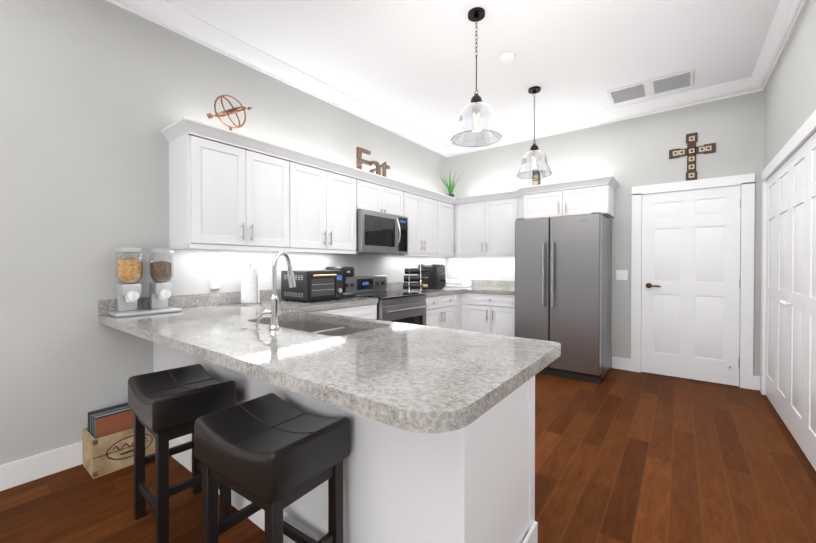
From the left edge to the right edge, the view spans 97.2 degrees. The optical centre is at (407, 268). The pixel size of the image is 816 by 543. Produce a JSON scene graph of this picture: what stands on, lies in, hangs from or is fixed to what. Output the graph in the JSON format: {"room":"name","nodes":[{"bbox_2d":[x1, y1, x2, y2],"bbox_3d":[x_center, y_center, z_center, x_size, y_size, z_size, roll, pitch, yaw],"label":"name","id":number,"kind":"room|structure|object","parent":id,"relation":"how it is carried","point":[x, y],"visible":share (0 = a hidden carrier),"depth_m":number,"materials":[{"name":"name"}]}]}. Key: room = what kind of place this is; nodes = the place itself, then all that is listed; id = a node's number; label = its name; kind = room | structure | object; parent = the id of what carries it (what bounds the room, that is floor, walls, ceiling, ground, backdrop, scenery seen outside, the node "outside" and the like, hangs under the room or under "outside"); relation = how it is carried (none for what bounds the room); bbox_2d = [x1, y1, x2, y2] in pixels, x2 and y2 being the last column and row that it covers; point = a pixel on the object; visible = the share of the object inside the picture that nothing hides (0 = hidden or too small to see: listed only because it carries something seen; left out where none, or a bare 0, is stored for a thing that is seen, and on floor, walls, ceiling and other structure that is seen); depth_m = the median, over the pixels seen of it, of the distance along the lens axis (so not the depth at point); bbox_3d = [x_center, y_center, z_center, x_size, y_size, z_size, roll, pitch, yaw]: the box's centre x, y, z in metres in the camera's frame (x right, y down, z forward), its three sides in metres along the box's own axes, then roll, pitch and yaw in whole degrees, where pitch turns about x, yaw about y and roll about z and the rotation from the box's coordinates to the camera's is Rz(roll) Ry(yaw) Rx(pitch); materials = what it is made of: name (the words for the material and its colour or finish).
{"room":"kitchen","nodes":[
{"label":"kitchen","id":0,"kind":"room"},
{"bbox_2d":[0,0,447,465],"bbox_3d":[-1.899,-0.319,2.493,0.120,3.060,8.380,0,1,37],"label":"wall","id":1,"kind":"structure","parent":0,"point":[96,96],"depth_m":2.29,"materials":[{"name":"paint"}]},
{"bbox_2d":[0,441,82,490],"bbox_3d":[-3.050,1.158,0.879,0.014,0.135,4.155,0,1,37],"label":"baseboard","id":2,"kind":"structure","parent":1,"relation":"attached to","point":[23,471],"depth_m":2.08,"materials":[{"name":"white wood"}]},
{"bbox_2d":[210,274,219,288],"bbox_3d":[-1.528,0.108,2.856,0.034,0.120,0.074,0,1,37],"label":"electrical outlet","id":3,"kind":"object","parent":1,"relation":"attached to","point":[214,281],"visible":1,"depth_m":2.84,"materials":[{"name":"white plastic"}]},
{"bbox_2d":[165,117,296,251],"bbox_3d":[-1.344,-0.577,2.840,0.342,0.820,0.837,0,1,37],"label":"upper cabinet","id":4,"kind":"object","parent":1,"relation":"attached to","point":[230,190],"depth_m":2.61,"materials":[{"name":"white wood"}]},
{"bbox_2d":[206,95,252,130],"bbox_3d":[-1.367,-1.159,2.772,0.242,0.342,0.362,0,1,37],"label":"armillary sphere","id":5,"kind":"object","parent":4,"relation":"on","point":[233,110],"visible":0.94,"depth_m":2.75,"materials":[{"name":"orange metal"}]},
{"bbox_2d":[105,0,450,156],"bbox_3d":[-1.810,-1.786,2.412,0.105,0.125,8.140,0,1,37],"label":"crown molding","id":6,"kind":"structure","parent":1,"relation":"attached to","point":[166,15],"depth_m":3.11,"materials":[{"name":"white wood"}]},
{"bbox_2d":[281,150,356,252],"bbox_3d":[-0.910,-0.582,3.411,0.342,0.820,0.845,0,1,37],"label":"upper cabinet","id":7,"kind":"object","parent":1,"relation":"attached to","point":[326,190],"depth_m":3.32,"materials":[{"name":"white wood"}]},
{"bbox_2d":[357,169,404,216],"bbox_3d":[-0.421,-0.801,4.053,0.342,0.395,0.774,0,1,37],"label":"upper cabinet","id":8,"kind":"object","parent":1,"relation":"attached to","point":[377,193],"depth_m":3.92,"materials":[{"name":"white wood"}]},
{"bbox_2d":[356,147,389,176],"bbox_3d":[-0.369,-1.131,3.954,0.032,0.270,0.523,0,1,37],"label":"eat sign","id":9,"kind":"object","parent":8,"relation":"on","point":[360,161],"visible":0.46,"depth_m":3.86,"materials":[{"name":"orange metal"}]},
{"bbox_2d":[355,209,407,254],"bbox_3d":[-0.369,-0.378,4.018,0.465,0.439,0.766,0,1,37],"label":"over-the-range microwave","id":10,"kind":"object","parent":8,"relation":"attached to","point":[379,233],"visible":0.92,"depth_m":3.84,"materials":[{"name":"silver metal"}]},
{"bbox_2d":[402,185,440,256],"bbox_3d":[0.057,-0.594,4.684,0.342,0.820,0.805,0,1,37],"label":"upper cabinet","id":11,"kind":"object","parent":1,"relation":"attached to","point":[422,206],"depth_m":4.57,"materials":[{"name":"white wood"}]},
{"bbox_2d":[441,193,456,256],"bbox_3d":[0.376,-0.597,5.103,0.342,0.820,0.497,0,1,37],"label":"upper cabinet","id":12,"kind":"object","parent":1,"relation":"attached to","point":[448,210],"depth_m":5.07,"materials":[{"name":"white wood"}]},
{"bbox_2d":[0,368,815,542],"bbox_3d":[-0.418,1.271,1.382,3.840,0.100,8.380,0,1,37],"label":"floor","id":13,"kind":"structure","parent":0,"point":[624,456],"depth_m":2.04,"materials":[{"name":"brown wood"}]},
{"bbox_2d":[83,402,154,478],"bbox_3d":[-1.800,1.046,2.280,0.249,0.331,0.352,0,1,37],"label":"crate","id":14,"kind":"object","parent":13,"relation":"on","point":[108,445],"visible":0.79,"depth_m":2.16,"materials":[{"name":"brown wood"}]},
{"bbox_2d":[128,364,235,542],"bbox_3d":[-1.091,0.872,1.732,0.460,0.688,0.335,0,1,41],"label":"stool","id":15,"kind":"object","parent":13,"relation":"on","point":[165,406],"visible":0.83,"depth_m":1.62,"materials":[{"name":"black leather"}]},
{"bbox_2d":[194,393,349,542],"bbox_3d":[-0.484,0.876,1.291,0.475,0.688,0.356,0,1,37],"label":"stool","id":16,"kind":"object","parent":13,"relation":"on","point":[272,455],"visible":0.98,"depth_m":1.22,"materials":[{"name":"black leather"}]},
{"bbox_2d":[312,303,376,319],"bbox_3d":[-0.857,0.773,3.259,0.618,0.862,1.034,0,1,37],"label":"base cabinet","id":17,"kind":"object","parent":13,"relation":"on","point":[369,311],"depth_m":3.27,"materials":[{"name":"white wood"}]},
{"bbox_2d":[214,292,301,303],"bbox_3d":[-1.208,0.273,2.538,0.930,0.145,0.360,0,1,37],"label":"countertop","id":18,"kind":"structure","parent":17,"relation":"on","point":[262,295],"depth_m":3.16,"materials":[{"name":"stone"}]},
{"bbox_2d":[98,293,537,432],"bbox_3d":[-0.789,0.280,1.730,2.574,0.145,0.540,0,1,37],"label":"countertop","id":19,"kind":"structure","parent":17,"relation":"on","point":[416,378],"depth_m":1.28,"materials":[{"name":"stone"}]},
{"bbox_2d":[108,247,182,316],"bbox_3d":[-1.744,0.084,2.398,0.185,0.433,0.370,0,1,37],"label":"dispenser","id":20,"kind":"object","parent":19,"relation":"on","point":[129,272],"visible":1,"depth_m":2.35,"materials":[{"name":"white plastic"}]},
{"bbox_2d":[239,261,261,304],"bbox_3d":[-1.298,0.116,2.957,0.176,0.359,0.176,0,1,37],"label":"paper towel holder","id":21,"kind":"object","parent":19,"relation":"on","point":[249,285],"visible":1,"depth_m":2.90,"materials":[{"name":"white paper"}]},
{"bbox_2d":[241,251,295,329],"bbox_3d":[-0.693,0.107,1.891,0.182,0.396,0.296,0,1,37],"label":"faucet","id":22,"kind":"object","parent":19,"relation":"on","point":[273,311],"visible":1,"depth_m":1.81,"materials":[{"name":"silver metal"}]},
{"bbox_2d":[268,320,369,335],"bbox_3d":[-0.517,0.457,2.021,0.824,0.212,0.434,0,1,37],"label":"sink basin","id":23,"kind":"object","parent":19,"relation":"in","point":[328,329],"visible":0.17,"depth_m":2.29,"materials":[{"name":"silver metal"}]},
{"bbox_2d":[259,289,377,307],"bbox_3d":[-0.841,0.266,3.265,0.634,0.145,1.001,0,1,37],"label":"countertop","id":24,"kind":"structure","parent":17,"relation":"on","point":[354,301],"depth_m":3.23,"materials":[{"name":"stone"}]},
{"bbox_2d":[281,270,342,302],"bbox_3d":[-0.864,0.157,3.308,0.428,0.272,0.416,0,1,37],"label":"toaster oven","id":25,"kind":"object","parent":24,"relation":"on","point":[313,285],"visible":0.9,"depth_m":3.17,"materials":[{"name":"black metal"}]},
{"bbox_2d":[325,267,355,297],"bbox_3d":[-0.692,0.138,3.597,0.270,0.305,0.222,0,1,37],"label":"coffee maker","id":26,"kind":"object","parent":24,"relation":"on","point":[348,271],"visible":0.44,"depth_m":3.55,"materials":[{"name":"black plastic"}]},
{"bbox_2d":[538,340,560,372],"bbox_3d":[0.127,0.332,1.524,0.864,0.045,0.360,0,1,37],"label":"countertop","id":27,"kind":"structure","parent":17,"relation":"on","point":[548,351],"depth_m":1.37,"materials":[{"name":"stone"}]},
{"bbox_2d":[153,326,537,542],"bbox_3d":[-0.624,0.784,2.030,2.479,0.862,0.638,0,1,37],"label":"base cabinet","id":28,"kind":"object","parent":13,"relation":"on","point":[473,482],"visible":0.33,"depth_m":1.26,"materials":[{"name":"white"}]},
{"bbox_2d":[346,275,427,325],"bbox_3d":[-0.259,0.645,3.943,0.698,1.105,0.762,0,1,37],"label":"range","id":29,"kind":"object","parent":13,"relation":"on","point":[402,307],"visible":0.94,"depth_m":3.88,"materials":[{"name":"silver metal"}]},
{"bbox_2d":[424,297,427,325],"bbox_3d":[-0.308,0.767,3.982,0.618,0.862,0.910,0,1,37],"label":"base cabinet","id":30,"kind":"object","parent":13,"relation":"on","point":[426,300],"depth_m":4.17,"materials":[{"name":"white wood"}]},
{"bbox_2d":[428,293,459,329],"bbox_3d":[0.189,0.761,4.637,0.618,0.862,0.863,0,1,37],"label":"base cabinet","id":31,"kind":"object","parent":13,"relation":"on","point":[443,310],"depth_m":4.48,"materials":[{"name":"white wood"}]},
{"bbox_2d":[464,293,514,336],"bbox_3d":[1.218,0.759,4.854,0.795,0.862,0.618,0,1,37],"label":"base cabinet","id":32,"kind":"object","parent":13,"relation":"on","point":[486,313],"depth_m":4.59,"materials":[{"name":"white wood"}]},
{"bbox_2d":[387,282,465,296],"bbox_3d":[0.408,0.252,4.888,0.660,0.145,1.540,0,1,37],"label":"countertop","id":33,"kind":"structure","parent":32,"relation":"on","point":[392,286],"depth_m":4.59,"materials":[{"name":"stone"}]},
{"bbox_2d":[403,261,428,291],"bbox_3d":[0.080,0.095,4.414,0.378,0.374,0.368,0,1,37],"label":"wine rack","id":34,"kind":"object","parent":33,"relation":"on","point":[410,281],"visible":1,"depth_m":4.34,"materials":[{"name":"black"}]},
{"bbox_2d":[418,264,445,288],"bbox_3d":[0.351,0.111,4.901,0.375,0.335,0.290,0,1,37],"label":"air fryer","id":35,"kind":"object","parent":33,"relation":"on","point":[436,275],"visible":0.88,"depth_m":4.79,"materials":[{"name":"black plastic"}]},
{"bbox_2d":[445,279,471,286],"bbox_3d":[0.733,0.222,5.367,0.340,0.105,0.296,0,1,37],"label":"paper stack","id":36,"kind":"object","parent":33,"relation":"on","point":[458,283],"visible":0.81,"depth_m":5.25,"materials":[{"name":"white paper"}]},
{"bbox_2d":[466,280,514,294],"bbox_3d":[1.239,0.253,4.827,0.738,0.145,0.634,0,1,37],"label":"countertop","id":37,"kind":"structure","parent":32,"relation":"on","point":[478,286],"depth_m":5.04,"materials":[{"name":"stone"}]},
{"bbox_2d":[515,212,611,383],"bbox_3d":[1.819,0.305,4.227,0.900,1.780,0.830,0,1,37],"label":"fridge","id":38,"kind":"object","parent":13,"relation":"on","point":[563,281],"visible":0.96,"depth_m":3.89,"materials":[{"name":"silver metal"}]},
{"bbox_2d":[163,0,779,145],"bbox_3d":[-0.418,-1.899,1.354,3.840,0.120,8.380,0,1,37],"label":"ceiling","id":39,"kind":"structure","parent":0,"point":[411,63],"depth_m":3.02,"materials":[{"name":"white paint"}]},
{"bbox_2d":[451,7,501,147],"bbox_3d":[0.496,-1.393,2.611,0.364,0.912,0.364,0,1,37],"label":"pendant light","id":40,"kind":"object","parent":39,"relation":"hanging from","point":[476,113],"visible":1,"depth_m":2.54,"materials":[{"name":"clear glass"}]},
{"bbox_2d":[500,53,515,63],"bbox_3d":[0.877,-1.839,3.158,0.130,0.032,0.130,0,1,37],"label":"smoke detector","id":41,"kind":"object","parent":39,"relation":"attached to","point":[507,58],"visible":0.98,"depth_m":3.13,"materials":[{"name":"white plastic"}]},
{"bbox_2d":[516,86,552,178],"bbox_3d":[1.313,-1.413,3.736,0.364,0.892,0.364,0,1,37],"label":"pendant light","id":42,"kind":"object","parent":39,"relation":"hanging from","point":[530,164],"visible":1,"depth_m":3.67,"materials":[{"name":"clear glass"}]},
{"bbox_2d":[607,69,693,104],"bbox_3d":[2.487,-1.851,3.707,0.720,0.016,0.380,0,1,37],"label":"ceiling vent","id":43,"kind":"object","parent":39,"relation":"in","point":[675,81],"visible":1,"depth_m":3.67,"materials":[{"name":"white metal"}]},
{"bbox_2d":[448,92,755,375],"bbox_3d":[2.081,-0.338,4.656,3.540,3.060,0.120,0,1,37],"label":"wall","id":44,"kind":"structure","parent":0,"point":[635,151],"depth_m":4.23,"materials":[{"name":"paint"}]},
{"bbox_2d":[453,194,488,256],"bbox_3d":[0.985,-0.598,5.196,0.559,0.820,0.340,0,1,37],"label":"upper cabinet","id":45,"kind":"object","parent":44,"relation":"attached to","point":[471,239],"depth_m":5.04,"materials":[{"name":"white wood"}]},
{"bbox_2d":[438,171,463,196],"bbox_3d":[0.615,-1.245,5.354,0.389,0.468,0.437,0,1,37],"label":"plant","id":46,"kind":"object","parent":45,"relation":"on","point":[450,188],"visible":0.79,"depth_m":5.35,"materials":[{"name":"green plant"}]},
{"bbox_2d":[496,271,500,279],"bbox_3d":[1.301,0.102,5.172,0.074,0.120,0.008,0,1,37],"label":"electrical outlet","id":47,"kind":"object","parent":44,"relation":"attached to","point":[498,274],"visible":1,"depth_m":5.17,"materials":[{"name":"white plastic"}]},
{"bbox_2d":[489,189,520,256],"bbox_3d":[1.361,-0.596,4.910,0.626,0.820,0.340,0,1,37],"label":"upper cabinet","id":48,"kind":"object","parent":44,"relation":"attached to","point":[503,213],"depth_m":4.77,"materials":[{"name":"white wood"}]},
{"bbox_2d":[521,177,616,218],"bbox_3d":[1.946,-0.804,4.383,0.940,0.395,0.470,0,1,37],"label":"upper cabinet","id":49,"kind":"object","parent":44,"relation":"attached to","point":[586,196],"depth_m":4.16,"materials":[{"name":"white wood"}]},
{"bbox_2d":[532,170,540,185],"bbox_3d":[1.650,-1.163,4.600,0.113,0.319,0.070,0,1,37],"label":"decor","id":50,"kind":"object","parent":49,"relation":"on","point":[535,181],"visible":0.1,"depth_m":4.58,"materials":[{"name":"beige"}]},
{"bbox_2d":[449,77,748,155],"bbox_3d":[2.013,-1.805,4.554,3.360,0.125,0.105,0,1,37],"label":"crown molding","id":51,"kind":"structure","parent":44,"relation":"attached to","point":[739,87],"depth_m":4.18,"materials":[{"name":"white wood"}]},
{"bbox_2d":[616,270,627,279],"bbox_3d":[2.523,0.080,4.242,0.116,0.120,0.009,0,1,37],"label":"light switch","id":52,"kind":"object","parent":44,"relation":"attached to","point":[621,274],"visible":1,"depth_m":4.24,"materials":[{"name":"white plastic"}]},
{"bbox_2d":[641,185,740,385],"bbox_3d":[3.003,0.176,3.857,0.838,2.030,0.105,0,1,37],"label":"back door","id":53,"kind":"structure","parent":44,"relation":"in","point":[690,313],"depth_m":3.85,"materials":[{"name":"white wood"}]},
{"bbox_2d":[669,132,715,180],"bbox_3d":[3.028,-1.186,3.838,0.391,0.506,0.022,0,1,37],"label":"decor","id":54,"kind":"object","parent":44,"relation":"attached to","point":[691,150],"visible":1,"depth_m":3.83,"materials":[{"name":"brown wood"}]},
{"bbox_2d":[631,173,754,389],"bbox_3d":[3.039,0.130,3.907,1.033,2.137,0.120,0,1,37],"label":"door frame","id":55,"kind":"structure","parent":44,"relation":"attached to","point":[747,181],"depth_m":3.61,"materials":[{"name":"white wood"}]},
{"bbox_2d":[756,0,815,375],"bbox_3d":[1.052,-0.299,0.252,0.150,3.060,8.380,0,1,37],"label":"wall","id":56,"kind":"structure","parent":0,"point":[788,99],"depth_m":2.82,"materials":[{"name":"paint"}]},
{"bbox_2d":[749,0,806,93],"bbox_3d":[0.974,-1.767,0.298,0.105,0.125,8.140,0,1,37],"label":"crown molding","id":57,"kind":"structure","parent":56,"relation":"attached to","point":[788,12],"depth_m":2.82,"materials":[{"name":"white wood"}]},
{"bbox_2d":[760,110,815,394],"bbox_3d":[2.866,0.141,2.652,0.120,2.137,2.020,0,1,37],"label":"door frame","id":58,"kind":"structure","parent":56,"relation":"attached to","point":[804,133],"depth_m":3.40,"materials":[{"name":"white wood"}]},
{"bbox_2d":[765,132,815,470],"bbox_3d":[2.831,0.185,2.679,0.077,2.025,1.820,0,1,37],"label":"closet doors","id":59,"kind":"structure","parent":56,"relation":"in","point":[790,374],"depth_m":2.57,"materials":[{"name":"white wood"}]}
]}

